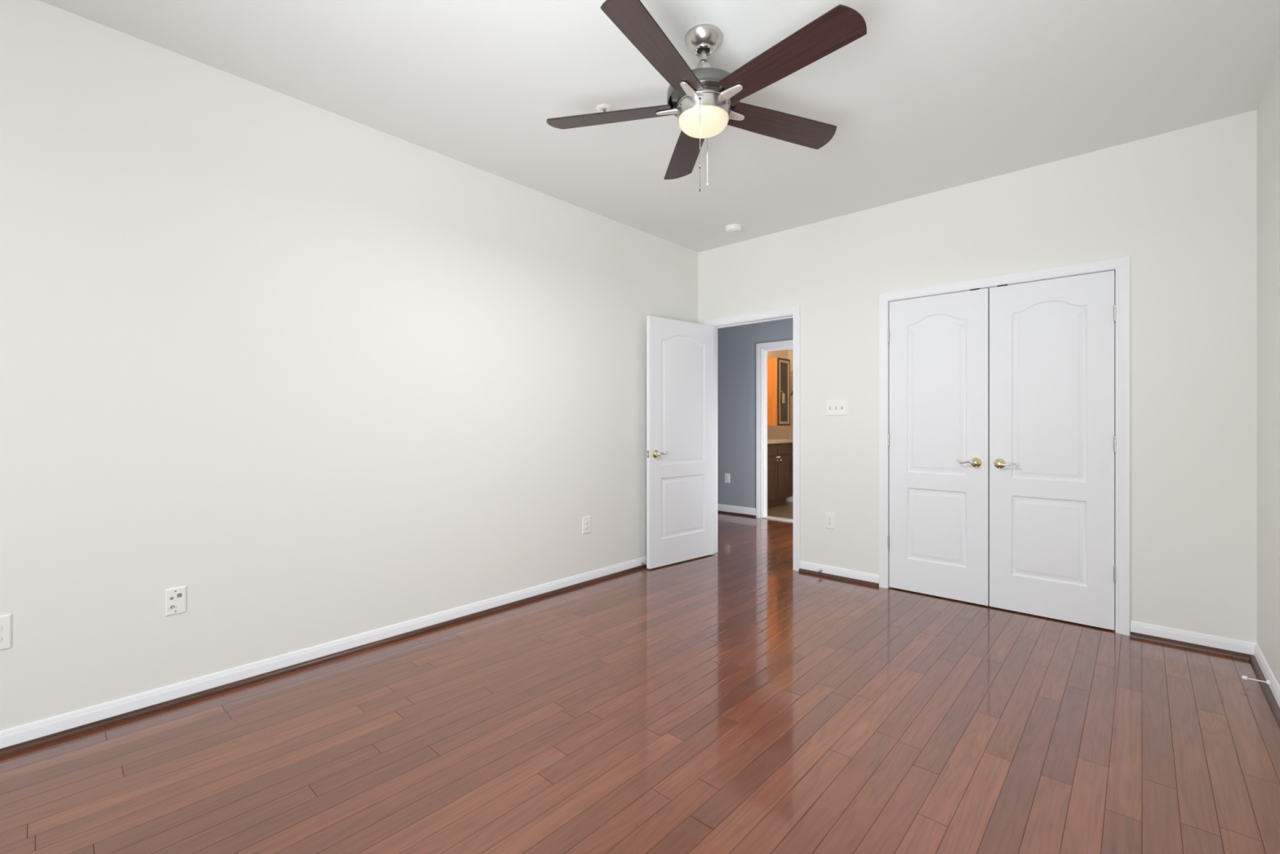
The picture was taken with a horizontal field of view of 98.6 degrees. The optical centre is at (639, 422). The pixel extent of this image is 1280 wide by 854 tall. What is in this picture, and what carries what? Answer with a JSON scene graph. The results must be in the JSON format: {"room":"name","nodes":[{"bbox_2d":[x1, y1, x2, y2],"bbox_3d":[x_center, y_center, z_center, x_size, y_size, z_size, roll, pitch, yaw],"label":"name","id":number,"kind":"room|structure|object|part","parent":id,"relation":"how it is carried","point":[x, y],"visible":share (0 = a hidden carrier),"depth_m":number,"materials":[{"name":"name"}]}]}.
{"room":"empty bedroom","nodes":[
{"label":"empty bedroom","id":0,"kind":"room"},
{"bbox_2d":[0,0,697,730],"bbox_3d":[-1.927,-0.186,2.434,0.100,2.743,7.403,0,0,42],"label":"wall","id":1,"kind":"structure","parent":0,"point":[317,375],"depth_m":2.56,"materials":[{"name":"white paint"}]},
{"bbox_2d":[0,613,11,649],"bbox_3d":[-2.291,0.753,1.954,0.008,0.122,0.080,0,0,42],"label":"wall outlet","id":2,"kind":"object","parent":1,"relation":"attached to","point":[5,620],"visible":1,"depth_m":1.97,"materials":[{"name":"white plastic"}]},
{"bbox_2d":[165,586,186,616],"bbox_3d":[-1.953,0.754,2.319,0.016,0.112,0.068,0,0,42],"label":"cable plate","id":3,"kind":"object","parent":1,"relation":"attached to","point":[175,597],"visible":1,"depth_m":2.32,"materials":[{"name":"white plastic"}]},
{"bbox_2d":[0,555,646,748],"bbox_3d":[-1.920,1.144,2.359,0.011,0.082,7.303,0,0,42],"label":"baseboard","id":4,"kind":"structure","parent":1,"relation":"attached to","point":[28,731],"depth_m":2.54,"materials":[{"name":"white wood"}]},
{"bbox_2d":[0,564,646,757],"bbox_3d":[-1.912,1.173,2.345,0.020,0.024,7.292,0,0,42],"label":"trim","id":5,"kind":"structure","parent":1,"relation":"attached to","point":[11,749],"depth_m":2.53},
{"bbox_2d":[582,515,591,533],"bbox_3d":[-0.390,0.755,4.042,0.008,0.122,0.080,0,0,42],"label":"wall outlet","id":6,"kind":"object","parent":1,"relation":"attached to","point":[586,520],"visible":1,"depth_m":4.04,"materials":[{"name":"white plastic"}]},
{"bbox_2d":[0,501,1279,853],"bbox_3d":[0.233,1.225,3.236,6.414,0.080,11.740,0,0,42],"label":"floor","id":7,"kind":"structure","parent":0,"point":[735,699],"depth_m":2.04,"materials":[{"name":"red wood"}]},
{"bbox_2d":[767,442,792,507],"bbox_3d":[1.633,0.740,7.723,0.570,0.890,1.240,0,0,42],"label":"vanity cabinet","id":8,"kind":"object","parent":7,"relation":"on","point":[780,455],"visible":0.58,"depth_m":7.71,"materials":[{"name":"brown wood"}]},
{"bbox_3d":[1.774,0.384,7.517,0.020,0.133,0.365,0,0,42],"label":"drawer","id":9,"kind":"part","parent":8,"relation":"part of","materials":[{"name":"brown wood"}]},
{"bbox_3d":[1.775,0.768,7.517,0.018,0.577,0.365,0,0,42],"label":"door","id":10,"kind":"part","parent":8,"relation":"part of","materials":[{"name":"brown wood"}]},
{"bbox_2d":[767,439,792,444],"bbox_3d":[1.632,0.274,7.735,0.553,0.042,1.255,0,0,42],"label":"countertop","id":11,"kind":"structure","parent":8,"relation":"on","point":[769,441],"depth_m":7.71,"materials":[{"name":"beige stone"}]},
{"bbox_3d":[2.064,0.384,7.835,0.020,0.133,0.435,0,0,42],"label":"drawer","id":12,"kind":"part","parent":8,"relation":"part of","materials":[{"name":"brown wood"}]},
{"bbox_3d":[2.064,0.768,7.835,0.018,0.577,0.435,0,0,42],"label":"door","id":13,"kind":"part","parent":8,"relation":"part of","materials":[{"name":"brown wood"}]},
{"bbox_2d":[786,496,792,501],"bbox_3d":[2.287,0.797,8.359,0.682,0.775,0.440,0,0,42],"label":"toilet","id":14,"kind":"object","parent":7,"relation":"on","point":[788,499],"visible":0.02,"depth_m":8.24,"materials":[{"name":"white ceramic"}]},
{"bbox_2d":[38,0,1279,252],"bbox_3d":[0.233,-1.608,3.237,6.414,0.100,11.740,0,0,42],"label":"ceiling","id":15,"kind":"structure","parent":0,"point":[935,95],"depth_m":2.50,"materials":[{"name":"white paint"}]},
{"bbox_2d":[595,104,612,112],"bbox_3d":[-0.177,-1.537,2.738,0.080,0.042,0.080,0,0,42],"label":"sprinkler head","id":16,"kind":"object","parent":15,"relation":"attached to","point":[601,108],"visible":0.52,"depth_m":2.73},
{"bbox_2d":[546,0,866,191],"bbox_3d":[0.275,-1.222,2.191,1.244,0.672,1.267,0,0,42],"label":"ceiling fan","id":17,"kind":"object","parent":15,"relation":"hanging from","point":[704,100],"visible":1,"depth_m":2.12,"materials":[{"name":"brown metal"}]},
{"bbox_3d":[-0.129,-1.279,2.313,0.535,0.006,0.147,0,13,13],"label":"blade","id":18,"kind":"part","parent":17,"relation":"part of","materials":[{"name":"brown wood"}]},
{"bbox_3d":[0.056,-1.279,1.887,0.147,0.006,0.535,15,8,30],"label":"blade","id":19,"kind":"part","parent":17,"relation":"part of","materials":[{"name":"brown wood"}]},
{"bbox_3d":[0.219,-1.279,2.621,0.147,0.006,0.535,-13,1,-5],"label":"blade","id":20,"kind":"part","parent":17,"relation":"part of","materials":[{"name":"brown wood"}]},
{"bbox_3d":[0.231,-1.071,2.120,0.002,0.352,0.001,0,0,42],"label":"pull chain","id":21,"kind":"part","parent":17,"relation":"part of","materials":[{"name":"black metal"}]},
{"bbox_3d":[0.257,-1.201,2.228,0.202,0.064,0.202,0,0,42],"label":"lamp shade","id":22,"kind":"part","parent":17,"relation":"part of","materials":[{"name":"beige glass"}]},
{"bbox_3d":[0.286,-1.127,2.336,0.002,0.240,0.001,0,0,42],"label":"pull chain","id":23,"kind":"part","parent":17,"relation":"part of","materials":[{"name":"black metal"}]},
{"bbox_3d":[0.620,-1.279,2.385,0.535,0.006,0.147,0,-13,-23],"label":"blade","id":24,"kind":"part","parent":17,"relation":"part of","materials":[{"name":"brown wood"}]},
{"bbox_3d":[0.519,-1.279,1.931,0.147,0.006,0.535,17,-11,-40],"label":"blade","id":25,"kind":"part","parent":17,"relation":"part of","materials":[{"name":"brown wood"}]},
{"bbox_2d":[724,223,742,233],"bbox_3d":[0.748,-1.538,4.398,0.133,0.040,0.133,0,0,42],"label":"smoke detector","id":26,"kind":"object","parent":15,"relation":"attached to","point":[735,228],"visible":1,"depth_m":4.36,"materials":[{"name":"white plastic"}]},
{"bbox_2d":[717,318,792,507],"bbox_3d":[2.667,-0.186,5.835,6.114,2.743,0.100,0,0,42],"label":"wall","id":27,"kind":"structure","parent":0,"point":[736,345],"depth_m":7.04,"materials":[{"name":"grey paint"}]},
{"bbox_2d":[724,473,729,483],"bbox_3d":[1.133,0.728,7.159,0.080,0.122,0.008,0,0,42],"label":"wall outlet","id":28,"kind":"object","parent":27,"relation":"attached to","point":[726,475],"visible":1,"depth_m":7.15,"materials":[{"name":"white plastic"}]},
{"bbox_2d":[717,503,755,515],"bbox_3d":[2.592,1.130,5.827,6.014,0.110,0.012,0,0,42],"label":"baseboard","id":29,"kind":"structure","parent":27,"relation":"attached to","point":[747,510],"depth_m":7.05,"materials":[{"name":"white wood"}]},
{"bbox_2d":[717,510,755,517],"bbox_3d":[0.902,1.173,7.347,1.467,0.024,0.020,0,0,42],"label":"trim","id":30,"kind":"structure","parent":27,"relation":"attached to","point":[718,511],"depth_m":7.03,"materials":[{"name":"brown wood"}]},
{"bbox_2d":[755,339,792,517],"bbox_3d":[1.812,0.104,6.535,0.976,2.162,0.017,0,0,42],"label":"trim","id":31,"kind":"structure","parent":27,"relation":"attached to","point":[759,347],"depth_m":6.83,"materials":[{"name":"white wood"}]},
{"bbox_2d":[762,515,792,521],"bbox_3d":[1.853,1.179,6.580,0.802,0.012,0.135,0,0,42],"label":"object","id":32,"kind":"structure","parent":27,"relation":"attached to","point":[766,517],"depth_m":6.68,"materials":[{"name":"white stone"}]},
{"bbox_2d":[767,349,787,439],"bbox_3d":[1.667,-0.186,8.261,0.100,2.743,2.140,0,0,42],"label":"wall","id":33,"kind":"structure","parent":0,"point":[774,432],"depth_m":8.76,"materials":[{"name":"beige paint"}]},
{"bbox_2d":[767,357,790,425],"bbox_3d":[2.093,-0.454,8.424,0.309,1.015,0.372,0,0,42],"label":"upper cabinet","id":34,"kind":"object","parent":33,"relation":"attached to","point":[778,368],"visible":0.91,"depth_m":8.29,"materials":[{"name":"orange wood"}]},
{"bbox_2d":[782,392,784,403],"bbox_3d":[2.150,-0.374,8.283,0.013,0.179,0.117,0,0,38],"label":"tag","id":35,"kind":"object","parent":34,"relation":"hanging from","point":[783,393],"visible":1,"depth_m":8.29,"materials":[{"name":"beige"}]},
{"bbox_3d":[2.178,-0.454,8.347,0.020,1.015,0.372,0,0,42],"label":"door","id":36,"kind":"part","parent":34,"relation":"part of","materials":[{"name":"brown"}]},
{"bbox_3d":[2.177,-0.454,8.348,0.006,0.891,0.248,0,0,42],"label":"door glass","id":37,"kind":"part","parent":34,"relation":"part of","materials":[{"name":"brown glass"}]},
{"bbox_3d":[2.180,-0.454,8.345,0.018,0.955,0.312,0,0,42],"label":"door trim","id":38,"kind":"part","parent":34,"relation":"part of","materials":[{"name":"beige wood"}]},
{"bbox_2d":[787,349,792,439],"bbox_3d":[3.153,-0.186,8.422,2.080,2.743,0.100,0,0,42],"label":"wall","id":39,"kind":"structure","parent":0,"point":[789,351],"depth_m":8.98,"materials":[{"name":"beige paint"}]},
{"bbox_2d":[697,110,1257,643],"bbox_3d":[1.840,-0.186,3.942,3.440,2.743,0.100,0,0,42],"label":"wall","id":40,"kind":"structure","parent":0,"point":[1182,203],"depth_m":3.06,"materials":[{"name":"white paint"}]},
{"bbox_2d":[646,315,714,568],"bbox_3d":[0.376,0.162,4.662,0.804,2.027,0.093,0,0,-42],"label":"door","id":41,"kind":"structure","parent":40,"relation":"in","point":[680,354],"depth_m":4.63,"materials":[{"name":"white wood"}]},
{"bbox_3d":[0.142,0.257,4.426,0.065,0.065,0.056,0,0,-41],"label":"lever handle","id":42,"kind":"part","parent":41,"relation":"part of","materials":[{"name":"gold metal"}]},
{"bbox_2d":[711,315,792,552],"bbox_3d":[0.971,0.153,4.733,0.830,2.063,0.100,0,0,42],"label":"trim","id":43,"kind":"structure","parent":40,"relation":"attached to","point":[788,317],"depth_m":4.99,"materials":[{"name":"white wood"}]},
{"bbox_2d":[704,306,800,570],"bbox_3d":[0.931,0.131,4.690,0.922,2.109,0.017,0,0,42],"label":"trim","id":44,"kind":"structure","parent":40,"relation":"attached to","point":[795,311],"depth_m":4.41,"materials":[{"name":"white wood"}]},
{"bbox_2d":[825,511,835,528],"bbox_3d":[1.456,0.756,4.218,0.080,0.122,0.008,0,0,42],"label":"wall outlet","id":45,"kind":"object","parent":40,"relation":"attached to","point":[829,517],"visible":1,"depth_m":4.21,"materials":[{"name":"white plastic"}]},
{"bbox_2d":[826,400,846,415],"bbox_3d":[1.486,-0.109,4.182,0.162,0.117,0.021,0,0,42],"label":"switch plate","id":46,"kind":"object","parent":40,"relation":"attached to","point":[833,407],"visible":1,"depth_m":4.18,"materials":[{"name":"white plastic"}]},
{"bbox_2d":[887,288,989,605],"bbox_3d":[1.993,0.154,3.724,0.616,2.043,0.091,0,0,42],"label":"door","id":47,"kind":"structure","parent":40,"relation":"in","point":[938,437],"depth_m":3.71,"materials":[{"name":"white wood"}]},
{"bbox_3d":[2.110,0.258,3.574,0.017,0.024,0.101,0,0,-43],"label":"lever","id":48,"kind":"part","parent":47,"relation":"part of","materials":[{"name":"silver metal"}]},
{"bbox_3d":[2.160,0.261,3.548,0.065,0.065,0.056,0,0,42],"label":"lever handle","id":49,"kind":"part","parent":47,"relation":"part of","materials":[{"name":"gold metal"}]},
{"bbox_2d":[879,255,1129,635],"bbox_3d":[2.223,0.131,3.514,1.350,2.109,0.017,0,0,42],"label":"trim","id":50,"kind":"structure","parent":40,"relation":"attached to","point":[1122,264],"depth_m":3.10,"materials":[{"name":"white wood"}]},
{"bbox_2d":[798,568,1253,659],"bbox_3d":[2.163,1.173,3.551,2.435,0.024,0.020,0,0,42],"label":"trim","id":51,"kind":"structure","parent":40,"relation":"attached to","point":[1193,646],"depth_m":2.96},
{"bbox_2d":[800,560,1255,654],"bbox_3d":[1.802,1.144,3.901,3.440,0.082,0.011,0,0,42],"label":"baseboard","id":52,"kind":"structure","parent":40,"relation":"attached to","point":[1226,643],"depth_m":2.96,"materials":[{"name":"white wood"}]},
{"bbox_2d":[989,270,1115,630],"bbox_3d":[2.454,0.154,3.305,0.616,2.043,0.091,0,0,42],"label":"door","id":53,"kind":"structure","parent":40,"relation":"in","point":[1052,438],"depth_m":3.29,"materials":[{"name":"white wood"}]},
{"bbox_3d":[2.256,0.261,3.462,0.065,0.065,0.056,0,0,42],"label":"lever handle","id":54,"kind":"part","parent":53,"relation":"part of","materials":[{"name":"gold metal"}]},
{"bbox_3d":[2.286,0.264,3.414,0.101,0.024,0.017,0,0,38],"label":"lever","id":55,"kind":"part","parent":53,"relation":"part of","materials":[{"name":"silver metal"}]},
{"bbox_2d":[1257,48,1279,686],"bbox_3d":[0.690,-0.186,0.050,0.100,2.743,7.403,0,0,42],"label":"wall","id":56,"kind":"structure","parent":0,"point":[1268,108],"depth_m":2.47,"materials":[{"name":"white paint"}]},
{"bbox_2d":[1241,675,1269,684],"bbox_3d":[2.732,1.144,2.446,0.083,0.021,0.021,0,0,42],"label":"door stop","id":57,"kind":"object","parent":56,"relation":"attached to","point":[1245,677],"visible":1,"depth_m":2.45,"materials":[{"name":"silver metal"}]},
{"bbox_3d":[2.737,1.145,2.442,0.064,0.006,0.005,0,0,42],"label":"rod","id":58,"kind":"part","parent":57,"relation":"part of","materials":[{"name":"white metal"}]},
{"bbox_2d":[1248,654,1279,728],"bbox_3d":[0.600,1.173,0.057,0.020,0.024,7.292,0,0,42],"label":"trim","id":59,"kind":"structure","parent":56,"relation":"attached to","point":[1273,705],"depth_m":2.40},
{"bbox_2d":[1253,643,1279,707],"bbox_3d":[0.615,1.144,0.051,0.011,0.082,7.303,0,0,42],"label":"baseboard","id":60,"kind":"structure","parent":56,"relation":"attached to","point":[1268,673],"depth_m":2.46,"materials":[{"name":"white wood"}]}
]}

